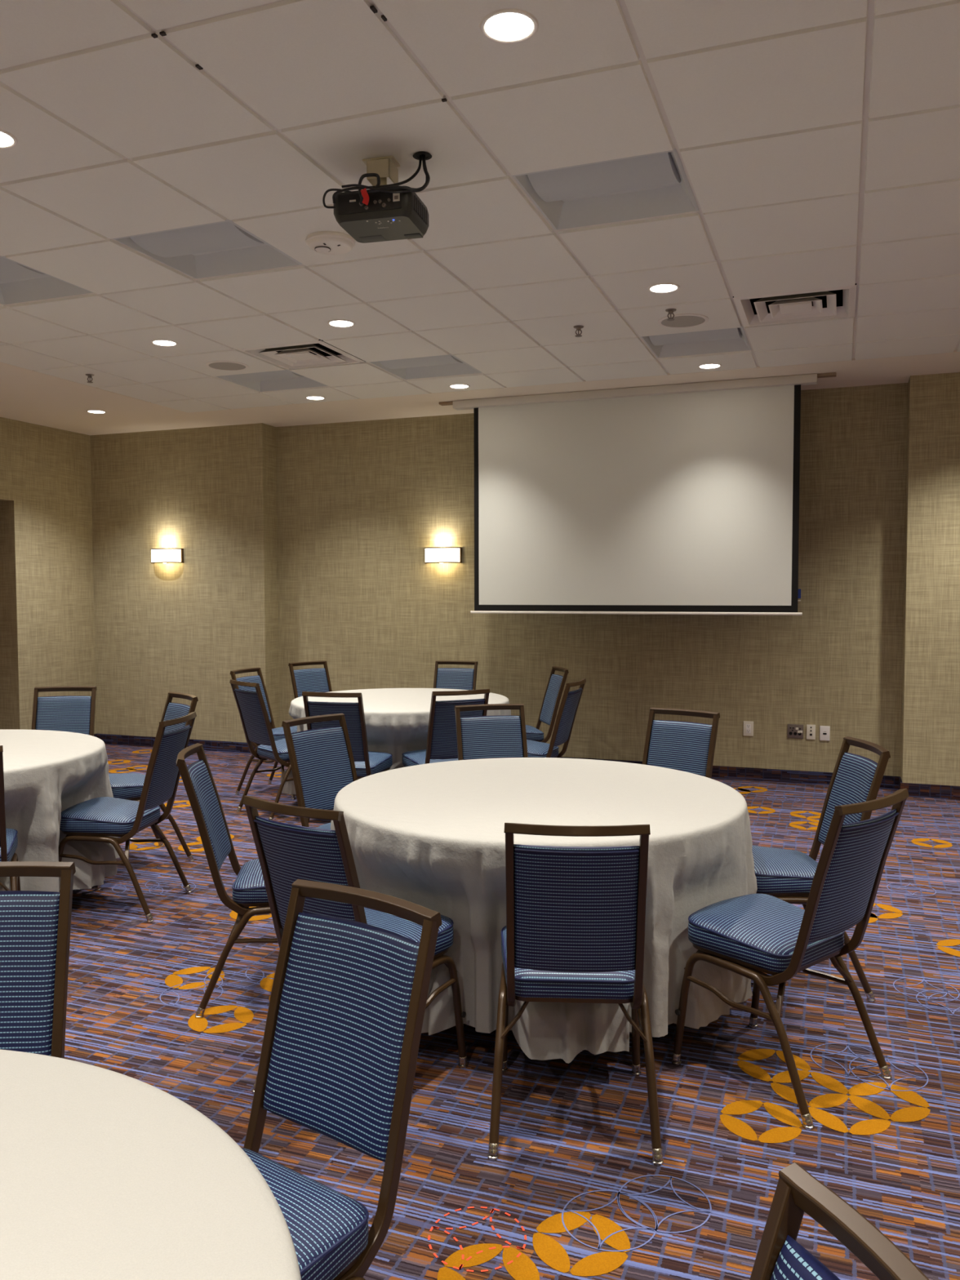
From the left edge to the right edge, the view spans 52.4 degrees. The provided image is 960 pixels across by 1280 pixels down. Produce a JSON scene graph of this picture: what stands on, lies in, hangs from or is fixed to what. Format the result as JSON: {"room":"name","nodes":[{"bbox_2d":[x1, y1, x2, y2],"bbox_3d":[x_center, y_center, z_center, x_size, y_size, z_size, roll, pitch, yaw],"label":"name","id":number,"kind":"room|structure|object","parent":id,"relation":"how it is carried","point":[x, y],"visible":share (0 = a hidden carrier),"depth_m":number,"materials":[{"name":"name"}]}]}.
{"room":"event hall","nodes":[
{"label":"event hall","id":0,"kind":"room"},
{"bbox_2d":[0,417,97,733],"bbox_3d":[-5.562,-0.266,5.308,0.320,3.024,9.560,1,3,20],"label":"wall","id":1,"kind":"structure","parent":0,"point":[47,620],"depth_m":8.98,"materials":[{"name":"fabric"}]},
{"bbox_2d":[0,0,959,435],"bbox_3d":[-0.982,-1.888,3.681,10.150,0.362,9.850,1,3,20],"label":"ceiling","id":2,"kind":"structure","parent":0,"point":[816,143],"depth_m":3.68,"materials":[{"name":"tile"}]},
{"bbox_2d":[0,128,17,148],"bbox_3d":[-1.637,-1.687,3.272,0.160,0.011,0.160,1,3,20],"label":"recessed light","id":3,"kind":"object","parent":2,"relation":"in","point":[7,140],"visible":1,"depth_m":3.29,"materials":[{"name":"white glass"}]},
{"bbox_2d":[0,255,93,304],"bbox_3d":[-2.360,-1.809,4.829,0.604,0.079,0.589,1,3,20],"label":"light","id":4,"kind":"object","parent":2,"relation":"attached to","point":[20,282],"visible":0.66,"depth_m":5.04,"materials":[{"name":"plastic"}]},
{"bbox_2d":[85,373,94,382],"bbox_3d":[-2.743,-1.839,6.862,0.060,0.054,0.060,0,3,3],"label":"sprinkler head","id":5,"kind":"object","parent":2,"relation":"attached to","point":[90,375],"visible":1,"depth_m":6.86},
{"bbox_2d":[86,409,106,413],"bbox_3d":[-3.247,-1.935,8.261,0.160,0.011,0.160,1,3,20],"label":"recessed light","id":6,"kind":"object","parent":2,"relation":"in","point":[95,411],"visible":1,"depth_m":8.26,"materials":[{"name":"white glass"}]},
{"bbox_2d":[151,339,177,346],"bbox_3d":[-1.934,-1.823,5.981,0.160,0.011,0.160,1,3,20],"label":"recessed light","id":7,"kind":"object","parent":2,"relation":"in","point":[166,343],"visible":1,"depth_m":5.98,"materials":[{"name":"white glass"}]},
{"bbox_2d":[112,219,302,278],"bbox_3d":[-1.216,-1.790,4.405,0.604,0.079,0.589,1,3,20],"label":"light","id":8,"kind":"object","parent":2,"relation":"attached to","point":[225,247],"visible":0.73,"depth_m":4.42,"materials":[{"name":"plastic"}]},
{"bbox_2d":[205,360,248,371],"bbox_3d":[-1.707,-1.851,6.592,0.282,0.011,0.282,1,3,20],"label":"ceiling speaker","id":9,"kind":"object","parent":2,"relation":"attached to","point":[228,366],"visible":1,"depth_m":6.58,"materials":[{"name":"white metal"}]},
{"bbox_2d":[208,362,245,370],"bbox_3d":[-1.707,-1.852,6.592,0.246,0.010,0.246,1,3,20],"label":"speaker grille","id":10,"kind":"object","parent":9,"relation":"attached to","point":[215,366],"depth_m":6.59,"materials":[{"name":"white metal"}]},
{"bbox_2d":[216,368,328,391],"bbox_3d":[-1.513,-1.926,7.114,0.604,0.079,0.589,1,3,20],"label":"light","id":11,"kind":"object","parent":2,"relation":"attached to","point":[286,379],"visible":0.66,"depth_m":7.29,"materials":[{"name":"plastic"}]},
{"bbox_2d":[237,339,365,369],"bbox_3d":[-1.150,-1.939,6.335,0.604,0.207,0.604,1,3,20],"label":"ceiling vent","id":12,"kind":"object","parent":2,"relation":"in","point":[312,353],"visible":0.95,"depth_m":6.37,"materials":[{"name":"white metal"}]},
{"bbox_2d":[305,395,325,399],"bbox_3d":[-1.298,-1.911,7.694,0.160,0.011,0.160,1,3,20],"label":"recessed light","id":13,"kind":"object","parent":2,"relation":"in","point":[309,397],"visible":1,"depth_m":7.69,"materials":[{"name":"white glass"}]},
{"bbox_2d":[305,231,355,254],"bbox_3d":[-0.650,-1.713,4.239,0.212,0.049,0.212,1,3,20],"label":"smoke detector","id":14,"kind":"object","parent":2,"relation":"attached to","point":[326,242],"visible":1,"depth_m":4.19,"materials":[{"name":"white plastic"}]},
{"bbox_2d":[327,319,355,327],"bbox_3d":[-0.790,-1.804,5.557,0.160,0.011,0.160,1,3,20],"label":"recessed light","id":15,"kind":"object","parent":2,"relation":"in","point":[335,322],"visible":1,"depth_m":5.55,"materials":[{"name":"white glass"}]},
{"bbox_2d":[333,155,428,243],"bbox_3d":[-0.349,-1.579,3.469,0.294,0.241,0.243,1,3,14],"label":"projector","id":16,"kind":"object","parent":2,"relation":"hanging from","point":[387,216],"visible":0.97,"depth_m":3.41,"materials":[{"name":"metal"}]},
{"bbox_2d":[322,188,355,208],"bbox_3d":[-0.489,-1.527,3.369,0.123,0.061,0.033,1,3,14],"label":"cable","id":17,"kind":"object","parent":16,"relation":"attached to","point":[330,189],"visible":1,"depth_m":3.37,"materials":[{"name":"black rubber"}]},
{"bbox_2d":[358,173,380,196],"bbox_3d":[-0.379,-1.561,3.345,0.077,0.086,0.036,1,3,14],"label":"cable","id":18,"kind":"object","parent":16,"relation":"attached to","point":[367,175],"visible":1,"depth_m":3.34,"materials":[{"name":"black rubber"}]},
{"bbox_2d":[413,195,427,224],"bbox_3d":[-0.208,-1.513,3.437,0.004,0.048,0.145,1,3,14],"label":"vent grille","id":19,"kind":"object","parent":16,"relation":"attached to","point":[416,201],"depth_m":3.43,"materials":[{"name":"black plastic"}]},
{"bbox_2d":[413,151,431,159],"bbox_3d":[-0.202,-1.698,3.419,0.068,0.006,0.068,1,3,14],"label":"cable grommet","id":20,"kind":"object","parent":2,"relation":"attached to","point":[416,155],"visible":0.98,"depth_m":3.41,"materials":[{"name":"black plastic"}]},
{"bbox_2d":[332,155,422,203],"bbox_3d":[-0.352,-1.604,3.366,0.312,0.182,0.084,-1,3,-8],"label":"cable","id":21,"kind":"object","parent":20,"relation":"hanging from","point":[416,172],"visible":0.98,"depth_m":3.37,"materials":[{"name":"black rubber"}]},
{"bbox_2d":[341,154,426,193],"bbox_3d":[-0.320,-1.606,3.342,0.298,0.178,0.095,-1,3,-15],"label":"cable","id":22,"kind":"object","parent":20,"relation":"hanging from","point":[422,155],"visible":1,"depth_m":3.32,"materials":[{"name":"black rubber"}]},
{"bbox_2d":[360,187,368,204],"bbox_3d":[-0.392,-1.511,3.325,0.031,0.056,0.012,1,3,14],"label":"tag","id":23,"kind":"object","parent":22,"relation":"hanging from","point":[366,197],"visible":1,"depth_m":3.32,"materials":[{"name":"red plastic"}]},
{"bbox_2d":[359,155,430,204],"bbox_3d":[-0.287,-1.597,3.350,0.242,0.196,0.096,-1,3,-18],"label":"cable","id":24,"kind":"object","parent":20,"relation":"hanging from","point":[391,187],"visible":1,"depth_m":3.33,"materials":[{"name":"black rubber"}]},
{"bbox_2d":[369,353,482,379],"bbox_3d":[-0.368,-1.907,6.691,0.604,0.079,0.589,1,3,20],"label":"light","id":25,"kind":"object","parent":2,"relation":"attached to","point":[450,364],"visible":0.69,"depth_m":6.85,"materials":[{"name":"plastic"}]},
{"bbox_2d":[448,383,470,388],"bbox_3d":[-0.154,-1.892,7.271,0.160,0.011,0.160,1,3,20],"label":"recessed light","id":26,"kind":"object","parent":2,"relation":"in","point":[455,385],"visible":1,"depth_m":7.27,"materials":[{"name":"white glass"}]},
{"bbox_2d":[479,8,538,44],"bbox_3d":[0.079,-1.659,2.637,0.160,0.011,0.160,1,3,20],"label":"recessed light","id":27,"kind":"object","parent":2,"relation":"in","point":[505,26],"visible":1,"depth_m":2.63,"materials":[{"name":"white glass"}]},
{"bbox_2d":[573,324,583,337],"bbox_3d":[0.571,-1.785,5.646,0.060,0.054,0.060,0,3,3],"label":"sprinkler head","id":28,"kind":"object","parent":2,"relation":"attached to","point":[578,327],"visible":1,"depth_m":5.64},
{"bbox_2d":[511,148,698,230],"bbox_3d":[0.500,-1.763,3.770,0.604,0.079,0.589,1,3,20],"label":"light","id":29,"kind":"object","parent":2,"relation":"attached to","point":[655,184],"visible":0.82,"depth_m":3.78,"materials":[{"name":"plastic"}]},
{"bbox_2d":[527,151,680,202],"bbox_3d":[0.470,-1.758,3.691,0.524,0.072,0.355,1,3,20],"label":"ceiling light panel","id":30,"kind":"object","parent":29,"relation":"on","point":[660,169],"depth_m":3.65,"materials":[{"name":"white plastic"}]},
{"bbox_2d":[439,372,835,615],"bbox_3d":[1.095,-1.049,7.433,3.015,1.706,0.100,1,3,20],"label":"projection screen","id":31,"kind":"object","parent":2,"relation":"hanging from","point":[679,497],"visible":1,"depth_m":7.38,"materials":[{"name":"white fabric"}]},
{"bbox_2d":[647,282,679,293],"bbox_3d":[0.926,-1.777,4.922,0.160,0.011,0.160,1,3,20],"label":"recessed light","id":32,"kind":"object","parent":2,"relation":"in","point":[664,287],"visible":1,"depth_m":4.91,"materials":[{"name":"white glass"}]},
{"bbox_2d":[665,308,676,320],"bbox_3d":[1.039,-1.770,5.313,0.060,0.054,0.060,0,3,3],"label":"sprinkler head","id":33,"kind":"object","parent":2,"relation":"attached to","point":[670,311],"visible":1,"depth_m":5.31},
{"bbox_2d":[657,313,708,328],"bbox_3d":[1.149,-1.804,5.522,0.282,0.011,0.282,1,3,20],"label":"ceiling speaker","id":34,"kind":"object","parent":2,"relation":"attached to","point":[682,320],"visible":0.97,"depth_m":5.51,"materials":[{"name":"white metal"}]},
{"bbox_2d":[661,315,705,327],"bbox_3d":[1.149,-1.805,5.522,0.246,0.010,0.246,1,3,20],"label":"speaker grille","id":35,"kind":"object","parent":34,"relation":"attached to","point":[679,321],"depth_m":5.53,"materials":[{"name":"white metal"}]},
{"bbox_2d":[640,326,751,357],"bbox_3d":[1.347,-1.880,6.055,0.604,0.079,0.589,1,3,20],"label":"light","id":36,"kind":"object","parent":2,"relation":"attached to","point":[730,340],"visible":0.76,"depth_m":6.20,"materials":[{"name":"plastic"}]},
{"bbox_2d":[648,328,742,345],"bbox_3d":[1.318,-1.875,5.976,0.524,0.072,0.355,1,3,20],"label":"ceiling light panel","id":37,"kind":"object","parent":36,"relation":"on","point":[730,333],"depth_m":5.93,"materials":[{"name":"white plastic"}]},
{"bbox_2d":[697,363,721,368],"bbox_3d":[1.562,-1.865,6.636,0.160,0.011,0.160,1,3,20],"label":"recessed light","id":38,"kind":"object","parent":2,"relation":"in","point":[707,366],"visible":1,"depth_m":6.63,"materials":[{"name":"white glass"}]},
{"bbox_2d":[733,283,856,327],"bbox_3d":[1.710,-1.893,5.277,0.604,0.207,0.604,1,3,20],"label":"ceiling vent","id":39,"kind":"object","parent":2,"relation":"in","point":[839,302],"visible":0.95,"depth_m":5.33,"materials":[{"name":"white metal"}]},
{"bbox_2d":[59,744,959,1279],"bbox_3d":[-1.003,1.337,3.908,10.250,0.062,9.950,1,3,20],"label":"floor","id":40,"kind":"structure","parent":0,"point":[574,1190],"depth_m":2.93,"materials":[{"name":"carpet"}]},
{"bbox_2d":[0,745,20,890],"bbox_3d":[-2.101,0.852,3.931,0.463,0.913,0.584,-1,3,-24],"label":"banquet chair","id":41,"kind":"object","parent":40,"relation":"on","point":[8,837],"visible":0.44,"depth_m":3.87,"materials":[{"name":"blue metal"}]},
{"bbox_2d":[0,861,75,1058],"bbox_3d":[-1.028,0.953,1.867,0.463,0.913,0.584,-1,3,-8],"label":"banquet chair","id":42,"kind":"object","parent":40,"relation":"on","point":[35,926],"visible":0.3,"depth_m":2.06,"materials":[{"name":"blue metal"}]},
{"bbox_2d":[31,686,97,736],"bbox_3d":[-2.534,0.758,5.820,0.463,0.913,0.584,-1,3,-8],"label":"banquet chair","id":43,"kind":"object","parent":40,"relation":"on","point":[70,713],"visible":0.23,"depth_m":6.01,"materials":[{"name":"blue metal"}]},
{"bbox_2d":[57,711,196,922],"bbox_3d":[-1.672,0.815,4.654,0.584,0.913,0.463,0,3,6],"label":"banquet chair","id":44,"kind":"object","parent":40,"relation":"on","point":[94,820],"visible":0.87,"depth_m":4.50,"materials":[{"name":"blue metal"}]},
{"bbox_2d":[104,691,198,877],"bbox_3d":[-1.896,0.775,5.452,0.584,0.913,0.463,-3,4,-40],"label":"banquet chair","id":45,"kind":"object","parent":40,"relation":"on","point":[128,786],"visible":0.38,"depth_m":5.41,"materials":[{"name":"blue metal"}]},
{"bbox_2d":[176,742,278,1018],"bbox_3d":[-0.819,0.863,3.655,0.584,0.913,0.463,0,3,-6],"label":"banquet chair","id":46,"kind":"object","parent":40,"relation":"on","point":[249,890],"visible":0.71,"depth_m":3.48,"materials":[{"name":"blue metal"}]},
{"bbox_2d":[229,679,293,820],"bbox_3d":[-1.353,0.717,6.584,0.584,0.913,0.463,-3,4,-41],"label":"banquet chair","id":47,"kind":"object","parent":40,"relation":"on","point":[254,716],"visible":0.62,"depth_m":6.42,"materials":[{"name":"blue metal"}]},
{"bbox_2d":[230,667,297,799],"bbox_3d":[-1.536,0.680,7.319,0.584,0.913,0.463,1,3,21],"label":"banquet chair","id":48,"kind":"object","parent":40,"relation":"on","point":[278,732],"visible":0.38,"depth_m":7.34,"materials":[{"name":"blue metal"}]},
{"bbox_2d":[288,660,332,698],"bbox_3d":[-1.254,0.647,7.965,0.463,0.913,0.584,-3,4,-44],"label":"banquet chair","id":49,"kind":"object","parent":40,"relation":"on","point":[313,680],"visible":0.2,"depth_m":8.11,"materials":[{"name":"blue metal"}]},
{"bbox_2d":[281,713,357,830],"bbox_3d":[-0.577,0.824,4.423,0.584,0.913,0.463,2,4,39],"label":"banquet chair","id":50,"kind":"object","parent":40,"relation":"on","point":[322,760],"visible":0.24,"depth_m":4.51,"materials":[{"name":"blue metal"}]},
{"bbox_2d":[241,879,442,1279],"bbox_3d":[-0.372,0.960,1.701,0.463,0.913,0.584,2,4,35],"label":"banquet chair","id":51,"kind":"object","parent":40,"relation":"on","point":[339,1055],"visible":0.66,"depth_m":1.81,"materials":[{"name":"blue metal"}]},
{"bbox_2d":[302,691,392,822],"bbox_3d":[-0.804,0.747,5.963,0.463,0.913,0.584,1,3,13],"label":"banquet chair","id":52,"kind":"object","parent":40,"relation":"on","point":[366,762],"visible":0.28,"depth_m":5.73,"materials":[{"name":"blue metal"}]},
{"bbox_2d":[242,795,467,1093],"bbox_3d":[-0.381,0.897,2.947,0.463,0.913,0.584,2,3,34],"label":"banquet chair","id":53,"kind":"object","parent":40,"relation":"on","point":[287,853],"visible":0.45,"depth_m":2.76,"materials":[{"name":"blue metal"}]},
{"bbox_2d":[402,688,489,767],"bbox_3d":[-0.213,0.741,6.047,0.463,0.913,0.584,-1,3,-24],"label":"banquet chair","id":54,"kind":"object","parent":40,"relation":"on","point":[442,740],"visible":0.3,"depth_m":5.82,"materials":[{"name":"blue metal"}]},
{"bbox_2d":[433,660,478,689],"bbox_3d":[-0.260,0.645,7.952,0.463,0.913,0.584,1,3,15],"label":"banquet chair","id":55,"kind":"object","parent":40,"relation":"on","point":[461,678],"visible":0.19,"depth_m":8.15,"materials":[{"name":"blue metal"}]},
{"bbox_2d":[453,703,528,759],"bbox_3d":[0.109,0.802,4.811,0.463,0.913,0.584,-1,3,-13],"label":"banquet chair","id":56,"kind":"object","parent":40,"relation":"on","point":[478,737],"visible":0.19,"depth_m":5.00,"materials":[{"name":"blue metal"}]},
{"bbox_2d":[525,666,568,742],"bbox_3d":[0.363,0.671,7.400,0.584,0.913,0.463,-1,3,-11],"label":"banquet chair","id":57,"kind":"object","parent":40,"relation":"on","point":[556,683],"visible":0.42,"depth_m":7.35,"materials":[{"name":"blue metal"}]},
{"bbox_2d":[526,678,586,757],"bbox_3d":[0.397,0.717,6.495,0.584,0.913,0.463,1,3,23],"label":"banquet chair","id":58,"kind":"object","parent":40,"relation":"on","point":[570,702],"visible":0.42,"depth_m":6.34,"materials":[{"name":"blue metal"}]},
{"bbox_2d":[487,822,663,1165],"bbox_3d":[0.261,0.906,2.745,0.463,0.913,0.584,0,3,3],"label":"banquet chair","id":59,"kind":"object","parent":40,"relation":"on","point":[574,931],"visible":1,"depth_m":2.55,"materials":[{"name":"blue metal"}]},
{"bbox_2d":[642,706,719,778],"bbox_3d":[0.848,0.810,4.618,0.463,0.913,0.584,2,4,38],"label":"banquet chair","id":60,"kind":"object","parent":40,"relation":"on","point":[684,746],"visible":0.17,"depth_m":4.77,"materials":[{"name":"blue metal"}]},
{"bbox_2d":[671,788,909,1129],"bbox_3d":[0.958,0.892,2.993,0.463,0.913,0.584,-3,4,-40],"label":"banquet chair","id":61,"kind":"object","parent":40,"relation":"on","point":[751,936],"visible":1,"depth_m":2.89,"materials":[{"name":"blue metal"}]},
{"bbox_2d":[741,736,890,1003],"bbox_3d":[1.227,0.853,3.756,0.584,0.913,0.463,0,3,-2],"label":"banquet chair","id":62,"kind":"object","parent":40,"relation":"on","point":[786,875],"visible":0.48,"depth_m":3.66,"materials":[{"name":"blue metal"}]},
{"bbox_2d":[749,1162,928,1279],"bbox_3d":[0.104,1.004,0.800,0.584,0.913,0.463,-1,3,-10],"label":"banquet chair","id":63,"kind":"object","parent":40,"relation":"on","point":[779,1256],"visible":1,"depth_m":0.95,"materials":[{"name":"brown metal"}]},
{"bbox_3d":[0.220,0.942,3.695,1.490,0.747,1.490,1,3,20],"label":"folding table","id":64,"kind":"object","parent":40,"relation":"on","visible":0},
{"bbox_2d":[330,757,757,1063],"bbox_3d":[0.229,0.889,3.701,1.610,0.646,1.600,1,3,20],"label":"tablecloth","id":65,"kind":"object","parent":64,"relation":"on","point":[431,836],"visible":0.62,"depth_m":3.14,"materials":[{"name":"white fabric"}]},
{"bbox_3d":[-2.587,0.901,4.638,1.490,0.747,1.490,1,3,20],"label":"folding table","id":66,"kind":"object","parent":40,"relation":"on","visible":0},
{"bbox_2d":[0,728,119,892],"bbox_3d":[-2.592,0.854,4.638,1.597,0.655,1.641,1,3,20],"label":"tablecloth","id":67,"kind":"object","parent":66,"relation":"on","point":[47,773],"visible":0.77,"depth_m":4.45,"materials":[{"name":"white fabric"}]},
{"bbox_3d":[-0.928,1.085,0.897,1.490,0.747,1.490,1,3,20],"label":"folding table","id":68,"kind":"object","parent":40,"relation":"on","visible":0},
{"bbox_2d":[0,1049,301,1279],"bbox_3d":[-0.929,1.037,0.872,1.638,0.651,1.625,1,3,20],"label":"tablecloth","id":69,"kind":"object","parent":68,"relation":"on","point":[105,1174],"visible":1,"depth_m":1.23,"materials":[{"name":"white fabric"}]},
{"bbox_3d":[-0.554,0.784,6.868,1.490,0.747,1.490,1,3,20],"label":"folding table","id":70,"kind":"object","parent":40,"relation":"on","visible":0},
{"bbox_2d":[280,688,511,810],"bbox_3d":[-0.554,0.734,6.868,1.667,0.651,1.641,1,3,20],"label":"tablecloth","id":71,"kind":"object","parent":70,"relation":"on","point":[397,719],"visible":0.33,"depth_m":6.30,"materials":[{"name":"white fabric"}]},
{"bbox_2d":[89,372,959,786],"bbox_3d":[0.829,-0.420,8.060,9.750,3.024,0.370,1,3,20],"label":"wall","id":72,"kind":"structure","parent":0,"point":[306,543],"depth_m":8.46,"materials":[{"name":"fabric"}]},
{"bbox_2d":[150,547,183,564],"bbox_3d":[-2.977,-0.792,9.213,0.343,0.144,0.120,1,3,20],"label":"wall sconce","id":73,"kind":"object","parent":72,"relation":"attached to","point":[164,555],"visible":1,"depth_m":9.16,"materials":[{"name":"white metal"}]},
{"bbox_2d":[424,546,462,564],"bbox_3d":[-0.337,-0.734,8.482,0.343,0.144,0.120,1,3,20],"label":"wall sconce","id":74,"kind":"object","parent":72,"relation":"attached to","point":[441,555],"visible":1,"depth_m":8.43,"materials":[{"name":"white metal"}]},
{"bbox_2d":[97,733,959,799],"bbox_3d":[0.810,1.044,8.072,9.750,0.098,0.262,1,3,20],"label":"baseboard","id":75,"kind":"structure","parent":72,"relation":"attached to","point":[917,790],"depth_m":7.67,"materials":[{"name":"rubber"}]},
{"bbox_2d":[743,720,753,736],"bbox_3d":[2.119,0.699,7.703,0.077,0.116,0.010,1,3,20],"label":"power outlet","id":76,"kind":"object","parent":72,"relation":"attached to","point":[748,726],"visible":1,"depth_m":7.70,"materials":[{"name":"white plastic"}]},
{"bbox_2d":[746,724,751,733],"bbox_3d":[2.118,0.699,7.700,0.036,0.072,0.003,1,3,20],"label":"receptacle","id":77,"kind":"object","parent":76,"relation":"attached to","point":[748,726],"depth_m":7.70,"materials":[{"name":"white plastic"}]},
{"bbox_2d":[787,724,803,738],"bbox_3d":[2.450,0.709,7.580,0.117,0.108,0.012,1,3,20],"label":"panel","id":78,"kind":"object","parent":72,"relation":"attached to","point":[794,731],"visible":1,"depth_m":7.58,"materials":[{"name":"metal"}]},
{"bbox_2d":[797,589,800,601],"bbox_3d":[2.434,-0.346,7.532,0.080,0.094,0.012,1,3,20],"label":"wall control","id":79,"kind":"object","parent":72,"relation":"attached to","point":[799,590],"visible":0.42,"depth_m":7.52,"materials":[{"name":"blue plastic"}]},
{"bbox_2d":[806,724,815,739],"bbox_3d":[2.558,0.711,7.541,0.065,0.114,0.010,1,3,20],"label":"outlet","id":80,"kind":"object","parent":72,"relation":"attached to","point":[811,729],"visible":1,"depth_m":7.54,"materials":[{"name":"white plastic"}]},
{"bbox_2d":[819,725,830,740],"bbox_3d":[2.652,0.717,7.506,0.073,0.113,0.011,1,3,20],"label":"outlet","id":81,"kind":"object","parent":72,"relation":"attached to","point":[824,731],"visible":1,"depth_m":7.50,"materials":[{"name":"plastic"}]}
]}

